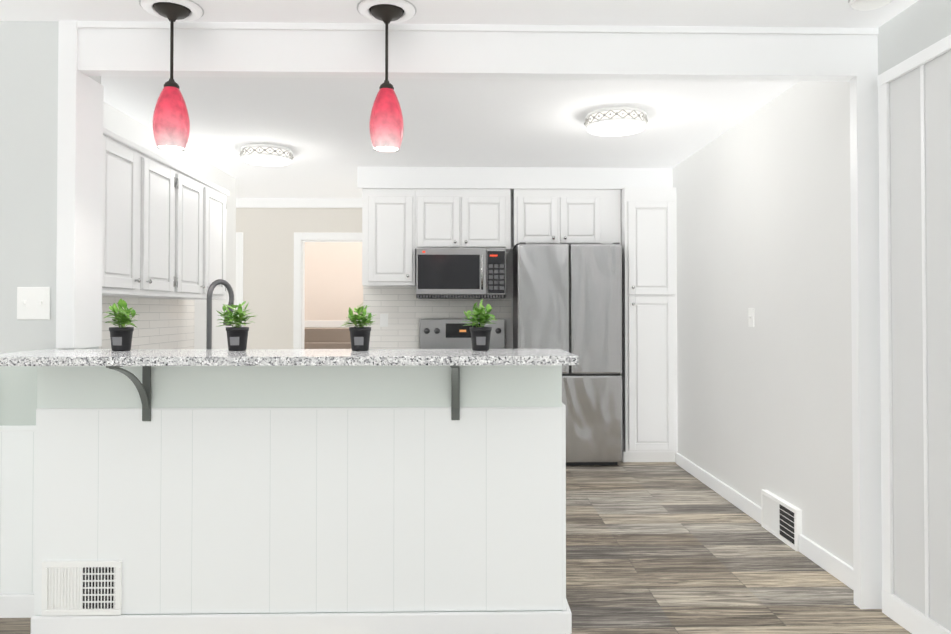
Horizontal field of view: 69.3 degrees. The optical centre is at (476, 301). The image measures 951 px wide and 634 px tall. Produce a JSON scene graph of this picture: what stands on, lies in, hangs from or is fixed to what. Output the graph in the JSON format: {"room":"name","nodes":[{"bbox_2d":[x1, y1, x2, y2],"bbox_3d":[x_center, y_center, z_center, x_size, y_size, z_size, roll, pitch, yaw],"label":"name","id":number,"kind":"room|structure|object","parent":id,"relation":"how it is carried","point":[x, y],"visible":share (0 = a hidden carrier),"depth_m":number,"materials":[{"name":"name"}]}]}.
{"room":"kitchen","nodes":[
{"label":"kitchen","id":0,"kind":"room"},
{"bbox_2d":[77,76,107,348],"bbox_3d":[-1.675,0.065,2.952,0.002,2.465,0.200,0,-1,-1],"label":"wall","id":1,"kind":"structure","parent":0,"point":[97,78],"depth_m":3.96,"materials":[{"name":"paint"}]},
{"bbox_2d":[0,32,239,425],"bbox_3d":[-2.218,0.088,4.551,0.150,2.465,3.420,0,-1,-1],"label":"wall","id":2,"kind":"structure","parent":0,"point":[28,82],"depth_m":2.86,"materials":[{"name":"paint"}]},
{"bbox_2d":[0,594,34,617],"bbox_3d":[-2.534,1.247,2.804,1.645,0.095,0.025,0,-1,-1],"label":"baseboard","id":3,"kind":"structure","parent":2,"relation":"attached to","point":[22,604],"depth_m":2.81,"materials":[{"name":"white wood"}]},
{"bbox_2d":[0,425,35,593],"bbox_3d":[-2.538,0.855,2.816,1.658,0.689,0.012,0,-1,-1],"label":"wainscoting","id":4,"kind":"structure","parent":2,"relation":"attached to","point":[17,501],"depth_m":2.83,"materials":[{"name":"white wood"}]},
{"bbox_2d":[17,287,49,319],"bbox_3d":[-1.835,0.007,2.841,0.135,0.135,0.016,0,-1,-1],"label":"switch plate","id":5,"kind":"object","parent":2,"relation":"attached to","point":[33,303],"visible":1,"depth_m":2.84,"materials":[{"name":"white plastic"}]},
{"bbox_2d":[102,127,109,294],"bbox_3d":[-1.968,-0.451,3.203,0.332,0.794,0.270,0,-1,-1],"label":"upper cabinet","id":6,"kind":"object","parent":2,"relation":"attached to","point":[106,132],"depth_m":3.36,"materials":[{"name":"white wood"}]},
{"bbox_2d":[110,130,145,294],"bbox_3d":[-1.974,-0.447,3.494,0.332,0.794,0.429,0,-1,-1],"label":"upper cabinet","id":7,"kind":"object","parent":2,"relation":"attached to","point":[127,158],"depth_m":3.56,"materials":[{"name":"white wood"}]},
{"bbox_2d":[110,149,181,298],"bbox_3d":[-1.983,-0.441,3.936,0.332,0.794,0.455,0,-1,-1],"label":"upper cabinet","id":8,"kind":"object","parent":2,"relation":"attached to","point":[164,228],"depth_m":3.98,"materials":[{"name":"white wood"}]},
{"bbox_2d":[99,296,194,348],"bbox_3d":[-2.150,0.186,4.168,0.008,0.426,2.225,0,-1,-1],"label":"tile backsplash","id":9,"kind":"structure","parent":2,"relation":"attached to","point":[164,324],"depth_m":4.63,"materials":[{"name":"white tile"}]},
{"bbox_2d":[178,167,228,298],"bbox_3d":[-1.998,-0.431,4.628,0.332,0.794,0.930,0,-1,-1],"label":"upper cabinet","id":10,"kind":"object","parent":2,"relation":"attached to","point":[201,202],"depth_m":4.55,"materials":[{"name":"white wood"}]},
{"bbox_2d":[240,208,359,348],"bbox_3d":[-2.198,0.128,7.411,2.530,2.465,0.100,0,-1,-1],"label":"wall","id":11,"kind":"structure","parent":0,"point":[332,269],"depth_m":7.38,"materials":[{"name":"paint"}]},
{"bbox_2d":[235,232,242,326],"bbox_3d":[-2.981,0.309,7.302,0.960,2.100,0.080,0,-1,-1],"label":"door frame","id":12,"kind":"structure","parent":11,"relation":"in","point":[239,267],"depth_m":7.34,"materials":[{"name":"white wood"}]},
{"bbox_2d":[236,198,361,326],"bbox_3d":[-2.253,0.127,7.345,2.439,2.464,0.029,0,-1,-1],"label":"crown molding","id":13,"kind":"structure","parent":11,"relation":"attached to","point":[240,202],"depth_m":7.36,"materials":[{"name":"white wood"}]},
{"bbox_2d":[293,232,361,348],"bbox_3d":[-1.473,0.310,7.415,0.980,2.100,0.118,0,-1,-1],"label":"door frame","id":14,"kind":"structure","parent":11,"relation":"attached to","point":[299,310],"depth_m":7.36,"materials":[{"name":"white wood"}]},
{"bbox_2d":[360,195,512,348],"bbox_3d":[0.314,0.110,6.144,2.640,2.465,0.100,0,-1,-1],"label":"wall","id":15,"kind":"structure","parent":0,"point":[509,256],"depth_m":6.10,"materials":[{"name":"paint"}]},
{"bbox_2d":[362,189,415,286],"bbox_3d":[-0.742,-0.541,5.894,0.442,0.809,0.372,0,-1,-1],"label":"upper cabinet","id":16,"kind":"object","parent":15,"relation":"attached to","point":[388,241],"visible":0.98,"depth_m":5.74,"materials":[{"name":"white wood"}]},
{"bbox_2d":[363,287,510,348],"bbox_3d":[-0.348,0.146,6.072,1.308,0.558,0.014,0,-1,-1],"label":"tile backsplash","id":17,"kind":"structure","parent":15,"relation":"attached to","point":[398,312],"depth_m":6.07,"materials":[{"name":"white tile"}]},
{"bbox_2d":[415,189,510,252],"bbox_3d":[-0.120,-0.691,5.909,0.798,0.507,0.372,0,-1,-1],"label":"upper cabinet","id":18,"kind":"object","parent":15,"relation":"attached to","point":[462,218],"visible":1,"depth_m":5.76,"materials":[{"name":"white wood"}]},
{"bbox_2d":[416,249,505,298],"bbox_3d":[-0.134,-0.231,5.869,0.742,0.410,0.438,0,-1,-1],"label":"microwave","id":19,"kind":"object","parent":18,"relation":"attached to","point":[460,273],"visible":1,"depth_m":5.69,"materials":[{"name":"silver metal"}]},
{"bbox_2d":[357,167,672,194],"bbox_3d":[0.323,-1.035,5.937,2.649,0.179,0.344,0,-1,-1],"label":"bulkhead","id":20,"kind":"object","parent":15,"relation":"attached to","point":[511,178],"visible":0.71,"depth_m":5.76,"materials":[{"name":"white paint"}]},
{"bbox_2d":[511,189,620,248],"bbox_3d":[0.760,-0.709,5.928,0.902,0.472,0.372,0,-1,-1],"label":"upper cabinet","id":21,"kind":"object","parent":15,"relation":"attached to","point":[565,216],"visible":0.96,"depth_m":5.78,"materials":[{"name":"white wood"}]},
{"bbox_2d":[0,327,911,633],"bbox_3d":[-0.853,0.841,3.608,5.300,1.132,12.100,0,-1,-1],"label":"floor","id":22,"kind":"structure","parent":0,"point":[664,549],"depth_m":3.37,"materials":[{"name":"brown wood"}]},
{"bbox_2d":[31,366,102,633],"bbox_3d":[-1.585,0.761,2.748,0.241,1.068,0.189,0,-1,-1],"label":"peninsula panel","id":23,"kind":"object","parent":22,"relation":"on","point":[69,398],"depth_m":2.66,"materials":[{"name":"paint"}]},
{"bbox_2d":[41,561,121,615],"bbox_3d":[-1.518,1.101,2.643,0.300,0.205,0.014,0,-1,-1],"label":"air vent","id":24,"kind":"object","parent":23,"relation":"attached to","point":[69,588],"visible":1,"depth_m":2.64,"materials":[{"name":"white plastic"}]},
{"bbox_2d":[99,366,194,633],"bbox_3d":[-1.286,0.762,2.755,0.361,1.068,0.189,0,-1,-1],"label":"peninsula panel","id":25,"kind":"object","parent":22,"relation":"on","point":[147,468],"depth_m":2.66,"materials":[{"name":"paint"}]},
{"bbox_2d":[106,366,150,420],"bbox_3d":[-1.276,0.343,2.525,0.032,0.235,0.280,0,-1,-1],"label":"bracket","id":26,"kind":"object","parent":25,"relation":"attached to","point":[144,389],"visible":0.73,"depth_m":2.66,"materials":[{"name":"grey metal"}]},
{"bbox_2d":[0,349,578,365],"bbox_3d":[-0.714,0.209,2.612,2.136,0.032,0.485,0,-1,-1],"label":"countertop","id":27,"kind":"structure","parent":25,"relation":"on","point":[259,357],"depth_m":2.38,"materials":[{"name":"stone"}]},
{"bbox_2d":[103,299,137,350],"bbox_3d":[-1.405,0.090,2.717,0.141,0.206,0.135,0,-1,-1],"label":"plant","id":28,"kind":"object","parent":27,"relation":"on","point":[121,337],"visible":1,"depth_m":2.69,"materials":[{"name":"green plant"}]},
{"bbox_2d":[216,301,255,350],"bbox_3d":[-0.949,0.095,2.727,0.157,0.197,0.137,0,-1,-1],"label":"plant","id":29,"kind":"object","parent":27,"relation":"on","point":[237,335],"visible":1,"depth_m":2.70,"materials":[{"name":"green plant"}]},
{"bbox_2d":[340,302,374,350],"bbox_3d":[-0.467,0.098,2.729,0.143,0.192,0.153,0,-1,-1],"label":"plant","id":30,"kind":"object","parent":27,"relation":"on","point":[360,337],"visible":1,"depth_m":2.71,"materials":[{"name":"green plant"}]},
{"bbox_2d":[462,299,496,350],"bbox_3d":[0.008,0.090,2.745,0.141,0.208,0.123,0,-1,-1],"label":"plant","id":31,"kind":"object","parent":27,"relation":"on","point":[480,336],"visible":1,"depth_m":2.72,"materials":[{"name":"green plant"}]},
{"bbox_2d":[195,366,274,633],"bbox_3d":[-1.015,0.762,2.760,0.421,1.068,0.189,0,-1,-1],"label":"peninsula panel","id":32,"kind":"object","parent":22,"relation":"on","point":[235,405],"depth_m":2.67,"materials":[{"name":"paint"}]},
{"bbox_2d":[271,366,318,633],"bbox_3d":[-0.716,0.762,2.767,0.182,1.068,0.189,0,-1,-1],"label":"peninsula panel","id":33,"kind":"object","parent":22,"relation":"on","point":[301,500],"depth_m":2.67,"materials":[{"name":"paint"}]},
{"bbox_2d":[319,366,350,633],"bbox_3d":[-0.566,0.762,2.770,0.122,1.068,0.189,0,-1,-1],"label":"peninsula panel","id":34,"kind":"object","parent":22,"relation":"on","point":[334,381],"depth_m":2.68,"materials":[{"name":"paint"}]},
{"bbox_2d":[351,366,398,633],"bbox_3d":[-0.416,0.762,2.773,0.182,1.068,0.189,0,-1,-1],"label":"peninsula panel","id":35,"kind":"object","parent":22,"relation":"on","point":[374,389],"depth_m":2.68,"materials":[{"name":"paint"}]},
{"bbox_2d":[399,366,426,633],"bbox_3d":[-0.266,0.762,2.776,0.122,1.068,0.189,0,-1,-1],"label":"peninsula panel","id":36,"kind":"object","parent":22,"relation":"on","point":[412,379],"depth_m":2.68,"materials":[{"name":"paint"}]},
{"bbox_2d":[427,365,490,633],"bbox_3d":[-0.086,0.762,2.780,0.242,1.068,0.189,0,-1,-1],"label":"peninsula panel","id":37,"kind":"object","parent":22,"relation":"on","point":[458,451],"depth_m":2.69,"materials":[{"name":"paint"}]},
{"bbox_2d":[450,366,459,419],"bbox_3d":[-0.081,0.343,2.550,0.032,0.235,0.280,0,-1,-1],"label":"bracket","id":38,"kind":"object","parent":37,"relation":"attached to","point":[455,392],"visible":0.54,"depth_m":2.67,"materials":[{"name":"grey metal"}]},
{"bbox_2d":[420,319,504,348],"bbox_3d":[-0.120,0.742,5.716,0.745,1.190,0.715,0,-1,-1],"label":"range","id":39,"kind":"object","parent":22,"relation":"on","point":[445,333],"visible":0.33,"depth_m":6.01,"materials":[{"name":"silver metal"}]},
{"bbox_2d":[491,365,566,633],"bbox_3d":[0.183,0.762,2.785,0.299,1.068,0.189,0,-1,-1],"label":"peninsula panel","id":40,"kind":"object","parent":22,"relation":"on","point":[528,412],"depth_m":2.69,"materials":[{"name":"paint"}]},
{"bbox_2d":[513,242,621,464],"bbox_3d":[0.745,0.432,5.798,0.843,1.812,0.540,0,-1,-1],"label":"refrigerator","id":41,"kind":"object","parent":22,"relation":"on","point":[567,297],"visible":0.75,"depth_m":5.53,"materials":[{"name":"silver metal"}]},
{"bbox_2d":[621,187,676,461],"bbox_3d":[1.433,0.197,5.872,0.430,2.284,0.486,0,-1,-1],"label":"pantry cabinet","id":42,"kind":"object","parent":22,"relation":"on","point":[649,313],"visible":1,"depth_m":5.66,"materials":[{"name":"white wood"}]},
{"bbox_3d":[-0.678,0.865,3.291,1.998,0.875,0.616,0,-1,-1],"label":"base cabinet","id":43,"kind":"object","parent":22,"relation":"on","visible":0},
{"bbox_3d":[-0.672,0.407,3.304,2.010,0.038,0.629,0,-1,-1],"label":"countertop","id":44,"kind":"structure","parent":43,"relation":"on","visible":0},
{"bbox_2d":[206,279,233,348],"bbox_3d":[-1.171,0.140,3.103,0.094,0.487,0.191,0,-1,-1],"label":"faucet","id":45,"kind":"object","parent":44,"relation":"on","point":[215,283],"visible":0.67,"depth_m":3.04,"materials":[{"name":"silver metal"}]},
{"bbox_2d":[0,0,918,198],"bbox_3d":[-0.853,-1.208,3.637,5.300,0.100,12.100,0,-1,-1],"label":"ceiling","id":46,"kind":"structure","parent":0,"point":[319,128],"depth_m":3.98,"materials":[{"name":"paint"}]},
{"bbox_2d":[139,0,203,150],"bbox_3d":[-1.211,-0.888,2.729,0.238,0.562,0.238,0,-1,-1],"label":"pendant light","id":47,"kind":"object","parent":46,"relation":"hanging from","point":[171,125],"visible":1,"depth_m":2.69,"materials":[{"name":"red glass"}]},
{"bbox_2d":[239,144,293,165],"bbox_3d":[-1.571,-1.088,5.141,0.383,0.096,0.382,0,-1,-1],"label":"ceiling light","id":48,"kind":"object","parent":46,"relation":"attached to","point":[265,155],"visible":1,"depth_m":5.02,"materials":[{"name":"white glass"}]},
{"bbox_2d":[357,0,416,151],"bbox_3d":[-0.361,-0.888,2.747,0.238,0.562,0.238,0,-1,-1],"label":"pendant light","id":49,"kind":"object","parent":46,"relation":"hanging from","point":[386,126],"visible":1,"depth_m":2.70,"materials":[{"name":"red glass"}]},
{"bbox_2d":[584,107,647,135],"bbox_3d":[0.855,-1.101,4.231,0.383,0.096,0.382,0,-1,-1],"label":"ceiling light","id":50,"kind":"object","parent":46,"relation":"attached to","point":[615,121],"visible":1,"depth_m":4.12,"materials":[{"name":"white glass"}]},
{"bbox_2d":[848,0,891,10],"bbox_3d":[1.513,-1.153,2.635,0.160,0.036,0.160,0,-1,-1],"label":"smoke detector","id":51,"kind":"object","parent":46,"relation":"attached to","point":[862,5],"visible":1,"depth_m":2.63,"materials":[{"name":"grey plastic"}]},
{"bbox_2d":[56,20,881,608],"bbox_3d":[-0.015,0.066,2.979,3.449,2.464,0.216,0,-1,-1],"label":"door frame","id":52,"kind":"structure","parent":0,"point":[472,52],"depth_m":2.91,"materials":[{"name":"white"}]},
{"bbox_2d":[673,0,950,566],"bbox_3d":[1.783,0.051,1.924,0.100,2.465,8.600,0,-1,-1],"label":"wall","id":53,"kind":"structure","parent":0,"point":[764,216],"depth_m":3.85,"materials":[{"name":"paint"}]},
{"bbox_2d":[748,308,753,326],"bbox_3d":[1.676,0.098,4.214,0.016,0.115,0.075,0,-1,-1],"label":"switch plate","id":54,"kind":"object","parent":53,"relation":"attached to","point":[750,317],"visible":1,"depth_m":4.21,"materials":[{"name":"white plastic"}]},
{"bbox_2d":[676,453,853,589],"bbox_3d":[1.673,1.269,4.310,0.018,0.095,2.690,0,-1,-1],"label":"baseboard","id":55,"kind":"structure","parent":53,"relation":"attached to","point":[833,565],"depth_m":4.09,"materials":[{"name":"white wood"}]},
{"bbox_2d":[761,489,801,550],"bbox_3d":[1.676,1.198,3.796,0.032,0.215,0.420,0,-1,-1],"label":"air vent","id":56,"kind":"object","parent":53,"relation":"in","point":[781,519],"visible":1,"depth_m":3.77,"materials":[{"name":"white plastic"}]},
{"bbox_2d":[877,34,950,633],"bbox_3d":[1.712,0.164,2.329,0.024,2.250,1.115,0,-1,-1],"label":"door","id":57,"kind":"structure","parent":53,"relation":"attached to","point":[914,116],"depth_m":2.67,"materials":[{"name":"paint"}]}
]}

